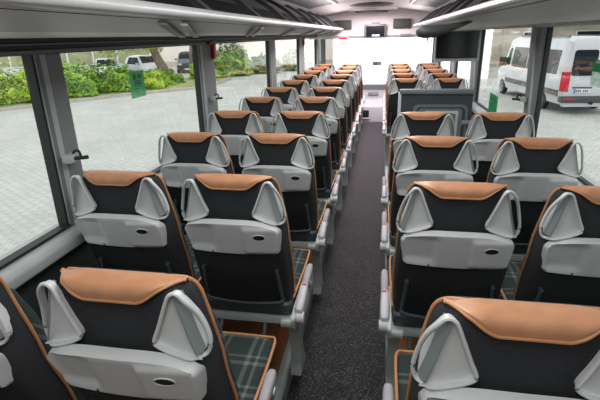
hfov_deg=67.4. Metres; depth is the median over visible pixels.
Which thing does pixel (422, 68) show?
seat
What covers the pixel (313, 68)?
cushion
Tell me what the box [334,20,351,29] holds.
flap
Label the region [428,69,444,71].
cushion
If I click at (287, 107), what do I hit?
tray
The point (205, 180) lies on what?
cushion
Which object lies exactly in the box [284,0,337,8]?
ceiling hatch
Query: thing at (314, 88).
cushion
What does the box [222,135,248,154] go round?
tray
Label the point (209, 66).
trim
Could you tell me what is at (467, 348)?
seat
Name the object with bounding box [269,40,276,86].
trim
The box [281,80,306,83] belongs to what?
cushion
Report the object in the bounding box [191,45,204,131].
trim
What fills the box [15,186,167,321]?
wall
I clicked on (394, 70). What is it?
cushion
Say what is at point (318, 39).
trim
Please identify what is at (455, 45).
monitor
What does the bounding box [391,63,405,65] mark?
cushion
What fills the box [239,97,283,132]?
seat
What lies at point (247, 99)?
cushion
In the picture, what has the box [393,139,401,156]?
tray
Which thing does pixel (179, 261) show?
seat piping
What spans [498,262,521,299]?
seat cushion
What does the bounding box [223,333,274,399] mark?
seat cushion
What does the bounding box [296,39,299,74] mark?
trim
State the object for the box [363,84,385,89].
wall
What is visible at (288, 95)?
seat
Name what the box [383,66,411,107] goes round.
seat
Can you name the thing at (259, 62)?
bush
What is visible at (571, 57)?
van
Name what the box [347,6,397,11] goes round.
trim
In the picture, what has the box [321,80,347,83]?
cushion
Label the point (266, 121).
tray
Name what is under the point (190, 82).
lawn
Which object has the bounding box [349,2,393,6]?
ceiling vent
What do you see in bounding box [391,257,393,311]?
seat cushion
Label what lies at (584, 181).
trim
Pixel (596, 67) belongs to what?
sticker
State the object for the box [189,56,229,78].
bush
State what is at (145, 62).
car
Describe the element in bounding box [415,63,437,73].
seat
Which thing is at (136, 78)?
sticker
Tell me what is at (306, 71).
cushion
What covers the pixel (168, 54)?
hall
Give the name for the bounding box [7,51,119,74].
fence
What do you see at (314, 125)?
seat
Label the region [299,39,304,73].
trim
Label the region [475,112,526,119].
cushion
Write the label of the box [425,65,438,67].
cushion
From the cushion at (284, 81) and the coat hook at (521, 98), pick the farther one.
the cushion at (284, 81)
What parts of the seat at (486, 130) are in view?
grab handle, handle panel, handle panel, grab handle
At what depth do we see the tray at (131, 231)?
1.75 m
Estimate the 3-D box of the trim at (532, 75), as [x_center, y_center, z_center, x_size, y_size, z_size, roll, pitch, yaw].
[1.583,-0.770,3.052,0.068,0.775,0.022,15,26,38]
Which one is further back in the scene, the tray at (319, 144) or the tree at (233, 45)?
the tree at (233, 45)
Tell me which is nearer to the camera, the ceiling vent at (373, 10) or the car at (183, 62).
the ceiling vent at (373, 10)
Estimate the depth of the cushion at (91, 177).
1.70 m
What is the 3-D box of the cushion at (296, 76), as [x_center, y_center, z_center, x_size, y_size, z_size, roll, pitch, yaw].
[0.056,-1.574,5.818,0.302,0.094,0.102,2,20,10]
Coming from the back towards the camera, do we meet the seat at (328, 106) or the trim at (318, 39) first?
the trim at (318, 39)
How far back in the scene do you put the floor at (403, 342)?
2.40 m
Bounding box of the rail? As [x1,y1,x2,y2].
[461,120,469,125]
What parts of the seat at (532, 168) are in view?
grab handle, handle panel, pocket frame, backrest, handle panel, grab handle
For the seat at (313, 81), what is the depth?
5.78 m
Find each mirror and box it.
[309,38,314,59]
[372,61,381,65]
[499,57,506,65]
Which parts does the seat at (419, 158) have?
armrest, leg, grab handle, handle panel, backrest, handle panel, grab handle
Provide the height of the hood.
0.065 m
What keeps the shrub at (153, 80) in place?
on the lawn at (190, 82)
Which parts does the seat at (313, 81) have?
handle panel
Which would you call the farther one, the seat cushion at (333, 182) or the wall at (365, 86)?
the wall at (365, 86)
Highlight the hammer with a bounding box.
[207,41,216,58]
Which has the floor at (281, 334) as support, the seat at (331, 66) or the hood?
the seat at (331, 66)
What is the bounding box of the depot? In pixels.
[490,25,599,66]
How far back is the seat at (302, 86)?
5.10 m
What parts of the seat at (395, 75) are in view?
backrest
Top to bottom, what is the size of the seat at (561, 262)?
1.078 m
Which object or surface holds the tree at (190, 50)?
on the ground at (118, 133)
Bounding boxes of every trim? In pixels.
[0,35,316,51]
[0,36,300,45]
[0,165,163,269]
[0,165,165,289]
[21,55,68,224]
[34,53,82,225]
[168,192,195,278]
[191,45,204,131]
[197,45,209,131]
[198,45,217,131]
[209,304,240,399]
[265,41,269,87]
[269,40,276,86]
[269,41,272,86]
[274,175,342,399]
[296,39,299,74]
[299,39,300,69]
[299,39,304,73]
[314,40,316,66]
[316,39,317,63]
[318,39,319,63]
[320,39,325,63]
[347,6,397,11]
[384,141,394,399]
[431,38,434,62]
[449,62,455,72]
[455,62,457,77]
[456,20,599,29]
[469,29,482,101]
[472,99,599,185]
[473,37,481,100]
[474,101,594,185]
[475,30,485,100]
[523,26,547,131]
[527,27,547,133]
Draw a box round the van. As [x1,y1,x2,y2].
[498,35,599,107]
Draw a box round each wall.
[0,48,148,66]
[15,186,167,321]
[313,9,429,39]
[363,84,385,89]
[397,89,473,136]
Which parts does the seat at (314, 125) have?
grab handle, handle panel, backrest, handle panel, grab handle, pocket frame, leg, armrest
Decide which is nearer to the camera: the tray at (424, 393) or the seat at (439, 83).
the tray at (424, 393)
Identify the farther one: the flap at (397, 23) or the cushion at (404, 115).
the flap at (397, 23)
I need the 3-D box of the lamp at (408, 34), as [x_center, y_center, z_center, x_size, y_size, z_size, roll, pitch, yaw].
[1.909,-3.001,8.207,0.200,0.065,0.127,2,20,10]
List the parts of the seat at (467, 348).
armrest, grab handle, handle panel, grab handle, handle panel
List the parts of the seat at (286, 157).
grab handle, handle panel, backrest, pocket frame, handle panel, grab handle, leg, armrest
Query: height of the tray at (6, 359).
0.158 m
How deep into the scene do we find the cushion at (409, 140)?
2.15 m
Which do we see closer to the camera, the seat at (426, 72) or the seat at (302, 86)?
the seat at (302, 86)
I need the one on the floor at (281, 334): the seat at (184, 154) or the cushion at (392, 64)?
the seat at (184, 154)
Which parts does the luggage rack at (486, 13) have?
rail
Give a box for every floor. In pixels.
[204,247,325,398]
[286,122,384,399]
[389,137,514,354]
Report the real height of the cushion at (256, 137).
0.094 m
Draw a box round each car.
[91,58,121,72]
[124,55,168,71]
[175,51,190,72]
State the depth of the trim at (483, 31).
4.91 m
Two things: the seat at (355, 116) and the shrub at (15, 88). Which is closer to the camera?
the seat at (355, 116)
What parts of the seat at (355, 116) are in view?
backrest, handle panel, leg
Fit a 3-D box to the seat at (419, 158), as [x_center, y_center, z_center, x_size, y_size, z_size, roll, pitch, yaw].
[0.710,0.111,2.605,0.479,1.082,0.674,2,20,10]
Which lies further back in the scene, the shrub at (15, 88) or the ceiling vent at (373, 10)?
the shrub at (15, 88)
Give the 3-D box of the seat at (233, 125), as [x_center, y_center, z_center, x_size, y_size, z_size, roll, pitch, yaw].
[-0.396,-0.189,3.505,0.450,1.088,0.670,2,20,10]
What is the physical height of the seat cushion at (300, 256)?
0.107 m
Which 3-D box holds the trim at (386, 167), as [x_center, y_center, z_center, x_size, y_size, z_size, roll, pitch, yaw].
[0.843,0.095,4.342,0.050,0.108,10.050,2,20,10]
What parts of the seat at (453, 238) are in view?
armrest, leg, grab handle, handle panel, pocket frame, backrest, handle panel, grab handle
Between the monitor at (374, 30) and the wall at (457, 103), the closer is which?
the wall at (457, 103)
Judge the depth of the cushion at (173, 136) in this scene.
2.37 m
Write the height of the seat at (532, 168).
1.078 m
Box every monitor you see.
[364,22,385,38]
[433,30,481,61]
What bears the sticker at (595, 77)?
attached to the window
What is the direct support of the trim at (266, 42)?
attached to the wall
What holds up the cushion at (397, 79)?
on the seat at (397, 84)
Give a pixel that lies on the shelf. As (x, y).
(539, 5)
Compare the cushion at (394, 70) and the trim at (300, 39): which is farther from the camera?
the trim at (300, 39)
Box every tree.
[99,47,168,70]
[189,46,192,68]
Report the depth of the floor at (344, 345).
2.96 m
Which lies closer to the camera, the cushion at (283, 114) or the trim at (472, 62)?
the cushion at (283, 114)
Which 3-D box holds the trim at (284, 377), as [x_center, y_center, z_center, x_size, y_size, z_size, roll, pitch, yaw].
[0.331,0.074,4.430,0.050,0.108,10.050,2,20,10]
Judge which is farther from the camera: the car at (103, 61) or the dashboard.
the car at (103, 61)
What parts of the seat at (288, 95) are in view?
backrest, handle panel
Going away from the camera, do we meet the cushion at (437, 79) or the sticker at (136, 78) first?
the sticker at (136, 78)
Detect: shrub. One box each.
[0,60,30,103]
[0,94,16,104]
[62,59,112,97]
[88,59,134,91]
[128,67,167,88]
[153,68,184,84]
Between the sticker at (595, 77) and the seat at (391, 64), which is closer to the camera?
the sticker at (595, 77)
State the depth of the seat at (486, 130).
2.80 m
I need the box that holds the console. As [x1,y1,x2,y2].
[362,98,382,121]
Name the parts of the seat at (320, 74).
backrest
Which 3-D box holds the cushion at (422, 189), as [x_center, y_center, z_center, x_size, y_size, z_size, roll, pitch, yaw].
[0.538,-0.016,1.522,0.302,0.094,0.102,2,20,10]
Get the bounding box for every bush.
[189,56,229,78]
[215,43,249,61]
[218,46,253,75]
[250,51,282,72]
[281,47,314,70]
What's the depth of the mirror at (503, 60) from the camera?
20.40 m
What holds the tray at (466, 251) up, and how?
on the seat at (453, 238)
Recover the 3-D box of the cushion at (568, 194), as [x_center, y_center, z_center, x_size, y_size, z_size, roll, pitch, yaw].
[0.997,0.002,1.443,0.302,0.094,0.102,2,20,10]
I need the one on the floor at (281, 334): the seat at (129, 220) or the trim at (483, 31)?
the seat at (129, 220)
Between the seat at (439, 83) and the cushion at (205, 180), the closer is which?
the cushion at (205, 180)
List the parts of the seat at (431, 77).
handle panel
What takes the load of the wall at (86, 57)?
on the ground at (118, 133)
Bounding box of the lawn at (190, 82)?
[0,76,228,107]
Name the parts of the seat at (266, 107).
grab handle, handle panel, backrest, grab handle, handle panel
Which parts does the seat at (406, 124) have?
armrest, leg, grab handle, handle panel, backrest, handle panel, grab handle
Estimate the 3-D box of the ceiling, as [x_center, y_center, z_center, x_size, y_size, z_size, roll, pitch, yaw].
[0.682,-1.968,4.259,2.400,0.245,11.250,2,20,10]
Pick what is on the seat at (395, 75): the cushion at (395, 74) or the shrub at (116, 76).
the cushion at (395, 74)
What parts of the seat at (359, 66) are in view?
backrest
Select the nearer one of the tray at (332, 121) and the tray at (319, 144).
the tray at (319, 144)
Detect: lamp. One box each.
[399,33,409,36]
[559,72,570,91]
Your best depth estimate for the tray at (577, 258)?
1.48 m
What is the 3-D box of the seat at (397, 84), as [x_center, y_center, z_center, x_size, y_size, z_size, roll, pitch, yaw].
[1.244,-0.951,5.479,0.471,1.082,0.641,2,20,10]
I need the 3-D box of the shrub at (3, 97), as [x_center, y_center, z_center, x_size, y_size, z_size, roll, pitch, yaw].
[-15.186,-4.777,19.213,4.295,1.851,3.598,2,20,10]
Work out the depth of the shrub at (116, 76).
24.18 m
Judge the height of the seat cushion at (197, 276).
0.107 m
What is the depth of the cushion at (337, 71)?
6.37 m
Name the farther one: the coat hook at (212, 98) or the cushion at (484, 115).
the coat hook at (212, 98)
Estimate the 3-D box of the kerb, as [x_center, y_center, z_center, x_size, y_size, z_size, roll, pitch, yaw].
[-14.049,-3.547,18.502,2.849,0.180,33.025,14,25,36]
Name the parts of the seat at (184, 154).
handle panel, grab handle, pocket frame, backrest, handle panel, grab handle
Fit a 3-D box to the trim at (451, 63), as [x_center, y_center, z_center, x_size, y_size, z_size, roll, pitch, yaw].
[2.260,-2.087,6.616,0.100,0.775,0.330,2,20,10]
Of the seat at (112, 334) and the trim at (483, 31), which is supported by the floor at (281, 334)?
the seat at (112, 334)
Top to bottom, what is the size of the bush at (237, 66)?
2.103 m
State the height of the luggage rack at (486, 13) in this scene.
0.336 m
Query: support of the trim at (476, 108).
attached to the wall
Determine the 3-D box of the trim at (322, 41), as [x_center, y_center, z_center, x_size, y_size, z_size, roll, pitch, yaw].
[0.499,-3.131,9.930,0.110,1.190,0.200,2,20,10]
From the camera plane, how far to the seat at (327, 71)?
7.13 m
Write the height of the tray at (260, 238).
0.158 m
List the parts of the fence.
post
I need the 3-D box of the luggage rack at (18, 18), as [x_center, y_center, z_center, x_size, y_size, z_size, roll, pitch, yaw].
[-0.309,-1.569,3.807,0.562,0.346,9.800,2,20,10]
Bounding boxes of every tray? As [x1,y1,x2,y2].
[0,353,13,387]
[47,344,206,399]
[75,213,166,250]
[160,163,226,189]
[185,219,281,257]
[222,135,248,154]
[242,165,310,193]
[260,117,276,132]
[283,104,295,110]
[307,136,327,156]
[326,117,337,133]
[338,105,344,118]
[346,96,349,106]
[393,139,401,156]
[396,170,472,195]
[400,231,513,272]
[418,387,581,399]
[470,139,502,162]
[493,173,578,202]
[541,238,599,278]
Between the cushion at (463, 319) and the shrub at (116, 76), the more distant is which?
the shrub at (116, 76)
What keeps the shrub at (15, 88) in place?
on the lawn at (190, 82)
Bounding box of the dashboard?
[363,90,385,97]
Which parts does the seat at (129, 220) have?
grab handle, handle panel, pocket frame, backrest, grab handle, handle panel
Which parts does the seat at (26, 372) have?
handle panel, grab handle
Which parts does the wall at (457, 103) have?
rail, plate, backing plate, pale frame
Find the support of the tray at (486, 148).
on the seat at (486, 130)
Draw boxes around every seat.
[0,276,84,399]
[36,267,275,399]
[70,170,203,289]
[158,132,234,241]
[181,173,312,375]
[207,110,263,173]
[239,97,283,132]
[239,133,329,294]
[261,87,298,110]
[271,111,340,244]
[277,80,309,96]
[290,75,318,87]
[292,97,347,210]
[300,70,325,83]
[306,87,352,185]
[308,67,331,79]
[315,64,335,72]
[317,80,356,167]
[325,74,359,152]
[331,70,361,141]
[337,66,363,131]
[341,64,365,123]
[379,181,520,385]
[380,136,477,285]
[381,112,455,222]
[382,69,414,140]
[382,73,418,151]
[382,78,424,164]
[382,296,599,399]
[383,63,409,101]
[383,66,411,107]
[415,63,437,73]
[417,65,443,78]
[421,69,449,88]
[425,73,457,88]
[431,78,467,88]
[465,112,534,182]
[486,137,583,261]
[498,186,599,306]
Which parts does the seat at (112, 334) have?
grab handle, handle panel, grab handle, handle panel, armrest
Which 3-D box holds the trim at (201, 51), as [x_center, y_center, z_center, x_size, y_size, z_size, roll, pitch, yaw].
[-0.701,-0.775,3.283,0.005,0.725,0.042,17,27,41]
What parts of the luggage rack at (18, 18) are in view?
underside panel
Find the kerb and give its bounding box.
[0,77,230,111]
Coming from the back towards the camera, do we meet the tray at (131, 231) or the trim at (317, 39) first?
the trim at (317, 39)
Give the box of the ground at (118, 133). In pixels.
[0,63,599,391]
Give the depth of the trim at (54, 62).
1.81 m
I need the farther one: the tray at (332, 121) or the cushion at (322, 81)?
the cushion at (322, 81)
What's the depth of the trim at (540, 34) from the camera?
3.01 m
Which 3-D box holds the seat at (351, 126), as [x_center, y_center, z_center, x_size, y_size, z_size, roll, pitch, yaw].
[0.447,-0.926,5.462,0.471,1.082,0.670,2,20,10]
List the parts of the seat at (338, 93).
backrest, handle panel, grab handle, leg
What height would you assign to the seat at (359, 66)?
1.082 m
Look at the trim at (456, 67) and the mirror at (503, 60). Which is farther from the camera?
the mirror at (503, 60)
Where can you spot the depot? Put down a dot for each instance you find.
(502, 39)
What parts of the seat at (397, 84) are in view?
leg, grab handle, handle panel, backrest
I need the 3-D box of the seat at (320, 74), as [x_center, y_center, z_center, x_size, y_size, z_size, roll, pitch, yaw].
[0.237,-1.444,6.901,0.450,1.088,0.670,2,20,10]
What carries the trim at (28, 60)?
attached to the wall
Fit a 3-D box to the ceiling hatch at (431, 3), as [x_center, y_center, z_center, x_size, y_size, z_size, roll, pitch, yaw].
[1.582,-2.442,5.513,0.370,0.072,2.000,2,20,10]
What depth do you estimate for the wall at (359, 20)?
8.29 m
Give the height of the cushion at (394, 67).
0.094 m
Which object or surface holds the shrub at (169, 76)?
on the lawn at (190, 82)
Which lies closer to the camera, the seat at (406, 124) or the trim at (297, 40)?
the seat at (406, 124)
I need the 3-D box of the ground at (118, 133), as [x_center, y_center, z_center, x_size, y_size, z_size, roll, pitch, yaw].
[6.826,-11.029,37.942,180.000,0.100,160.000,2,20,10]
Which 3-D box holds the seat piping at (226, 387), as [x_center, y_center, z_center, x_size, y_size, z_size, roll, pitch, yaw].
[-0.363,0.428,1.193,0.382,0.533,0.190,2,20,10]
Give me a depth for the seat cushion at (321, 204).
2.80 m
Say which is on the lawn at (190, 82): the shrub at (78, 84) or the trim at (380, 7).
the shrub at (78, 84)
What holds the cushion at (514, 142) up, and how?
on the seat at (532, 168)
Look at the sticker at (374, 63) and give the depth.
9.67 m
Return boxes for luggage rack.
[0,0,343,38]
[413,0,599,28]
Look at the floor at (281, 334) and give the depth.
2.53 m
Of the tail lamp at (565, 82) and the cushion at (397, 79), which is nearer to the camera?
the cushion at (397, 79)
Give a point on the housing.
(426, 31)
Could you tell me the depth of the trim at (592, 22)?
2.73 m
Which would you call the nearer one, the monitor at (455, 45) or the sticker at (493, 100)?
the monitor at (455, 45)
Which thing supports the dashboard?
on the floor
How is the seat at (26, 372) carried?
on the floor at (281, 334)
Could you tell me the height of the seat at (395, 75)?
1.082 m
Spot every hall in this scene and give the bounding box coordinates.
[149,38,332,66]
[333,29,493,79]
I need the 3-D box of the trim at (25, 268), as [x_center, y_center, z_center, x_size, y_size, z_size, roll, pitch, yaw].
[-0.443,-0.939,4.849,0.165,0.057,11.250,2,20,10]
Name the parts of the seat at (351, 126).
backrest, handle panel, leg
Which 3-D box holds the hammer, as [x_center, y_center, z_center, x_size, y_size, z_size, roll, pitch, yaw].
[-0.652,-1.105,3.317,0.030,0.128,0.160,2,20,10]
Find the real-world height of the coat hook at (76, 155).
0.051 m
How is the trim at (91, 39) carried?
attached to the wall
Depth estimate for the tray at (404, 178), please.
2.19 m
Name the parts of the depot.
pane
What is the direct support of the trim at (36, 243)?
attached to the wall at (82, 255)
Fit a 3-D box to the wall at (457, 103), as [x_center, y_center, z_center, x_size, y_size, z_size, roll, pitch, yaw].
[1.099,-0.358,3.791,0.583,1.125,0.088,2,20,10]
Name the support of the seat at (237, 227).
on the floor at (281, 334)
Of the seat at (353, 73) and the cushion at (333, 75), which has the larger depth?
the seat at (353, 73)
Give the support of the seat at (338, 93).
on the floor at (281, 334)
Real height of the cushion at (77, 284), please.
0.094 m
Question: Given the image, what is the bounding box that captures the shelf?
[429,0,548,24]
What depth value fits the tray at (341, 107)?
4.36 m
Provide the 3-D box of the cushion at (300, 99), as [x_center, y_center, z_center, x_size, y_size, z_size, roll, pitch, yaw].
[0.130,-0.803,3.703,0.302,0.094,0.102,2,20,10]
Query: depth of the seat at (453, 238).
1.55 m
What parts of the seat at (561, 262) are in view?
pocket frame, grab handle, handle panel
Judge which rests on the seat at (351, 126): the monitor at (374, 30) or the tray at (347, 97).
the tray at (347, 97)
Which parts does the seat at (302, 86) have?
handle panel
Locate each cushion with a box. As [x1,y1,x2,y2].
[61,268,190,301]
[84,170,156,184]
[168,132,220,140]
[187,242,202,287]
[194,173,272,188]
[214,110,256,116]
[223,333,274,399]
[244,97,278,101]
[249,133,304,142]
[268,87,294,91]
[279,111,322,117]
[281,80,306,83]
[292,248,308,303]
[295,75,311,77]
[298,97,333,101]
[305,70,320,72]
[312,67,325,69]
[313,87,341,90]
[317,200,325,234]
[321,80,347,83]
[331,74,348,77]
[331,170,335,191]
[336,70,352,72]
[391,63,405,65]
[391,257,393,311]
[393,66,407,68]
[393,69,410,71]
[394,73,415,75]
[396,78,417,81]
[397,353,412,399]
[400,112,447,118]
[405,136,467,145]
[414,181,506,197]
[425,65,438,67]
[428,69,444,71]
[433,73,451,75]
[436,78,461,81]
[442,298,599,341]
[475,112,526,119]
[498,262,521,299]
[504,137,572,147]
[512,217,539,299]
[559,186,599,202]
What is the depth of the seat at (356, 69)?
7.15 m
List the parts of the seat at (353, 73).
backrest, leg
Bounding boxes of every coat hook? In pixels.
[61,149,88,163]
[209,94,222,100]
[512,94,526,101]
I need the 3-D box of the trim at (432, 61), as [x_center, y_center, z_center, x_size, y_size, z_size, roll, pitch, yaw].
[2.833,-3.039,9.529,0.070,1.150,0.160,2,20,10]
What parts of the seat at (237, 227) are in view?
grab handle, handle panel, backrest, pocket frame, handle panel, grab handle, leg, armrest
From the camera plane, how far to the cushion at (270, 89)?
4.41 m
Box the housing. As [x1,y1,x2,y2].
[416,20,471,42]
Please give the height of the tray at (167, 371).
0.158 m
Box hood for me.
[368,92,377,95]
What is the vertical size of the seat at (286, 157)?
1.082 m
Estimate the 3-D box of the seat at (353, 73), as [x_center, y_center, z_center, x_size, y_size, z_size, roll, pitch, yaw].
[0.700,-1.428,6.820,0.471,1.082,0.670,2,20,10]
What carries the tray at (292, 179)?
on the seat at (286, 157)
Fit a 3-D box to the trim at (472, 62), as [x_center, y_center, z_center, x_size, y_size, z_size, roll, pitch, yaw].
[1.968,-1.508,5.050,0.100,0.775,0.240,2,20,10]
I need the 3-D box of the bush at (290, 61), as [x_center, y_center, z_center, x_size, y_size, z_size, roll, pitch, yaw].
[-0.208,-11.971,37.996,3.009,1.890,2.842,-5,20,-11]
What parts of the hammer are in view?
handle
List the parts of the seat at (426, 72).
backrest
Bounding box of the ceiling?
[218,0,479,18]
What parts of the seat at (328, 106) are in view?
grab handle, handle panel, backrest, handle panel, grab handle, pocket frame, leg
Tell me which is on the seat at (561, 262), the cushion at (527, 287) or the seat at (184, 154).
the cushion at (527, 287)
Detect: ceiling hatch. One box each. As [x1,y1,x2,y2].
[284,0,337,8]
[409,0,449,7]
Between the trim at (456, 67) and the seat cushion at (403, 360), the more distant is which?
the trim at (456, 67)
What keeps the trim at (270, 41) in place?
attached to the wall
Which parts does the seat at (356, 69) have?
backrest, leg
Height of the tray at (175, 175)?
0.158 m
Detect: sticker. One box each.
[128,70,145,98]
[488,92,497,111]
[590,71,599,87]
[592,60,599,71]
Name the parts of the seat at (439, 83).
handle panel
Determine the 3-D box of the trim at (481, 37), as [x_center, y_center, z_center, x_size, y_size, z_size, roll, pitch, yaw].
[1.939,-1.477,4.964,0.068,0.775,0.022,15,26,38]
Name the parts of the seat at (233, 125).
grab handle, handle panel, backrest, handle panel, grab handle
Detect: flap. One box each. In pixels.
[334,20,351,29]
[393,18,410,28]
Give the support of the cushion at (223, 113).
on the seat at (233, 125)
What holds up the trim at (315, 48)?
attached to the wall
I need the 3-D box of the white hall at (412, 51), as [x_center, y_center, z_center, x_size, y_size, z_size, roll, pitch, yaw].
[7.587,-13.645,31.423,10.100,9.250,10.600,2,20,10]
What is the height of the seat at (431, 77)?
1.078 m
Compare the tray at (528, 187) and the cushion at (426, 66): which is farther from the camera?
the cushion at (426, 66)
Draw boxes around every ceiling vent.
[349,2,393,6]
[354,8,389,12]
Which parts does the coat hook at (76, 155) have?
arm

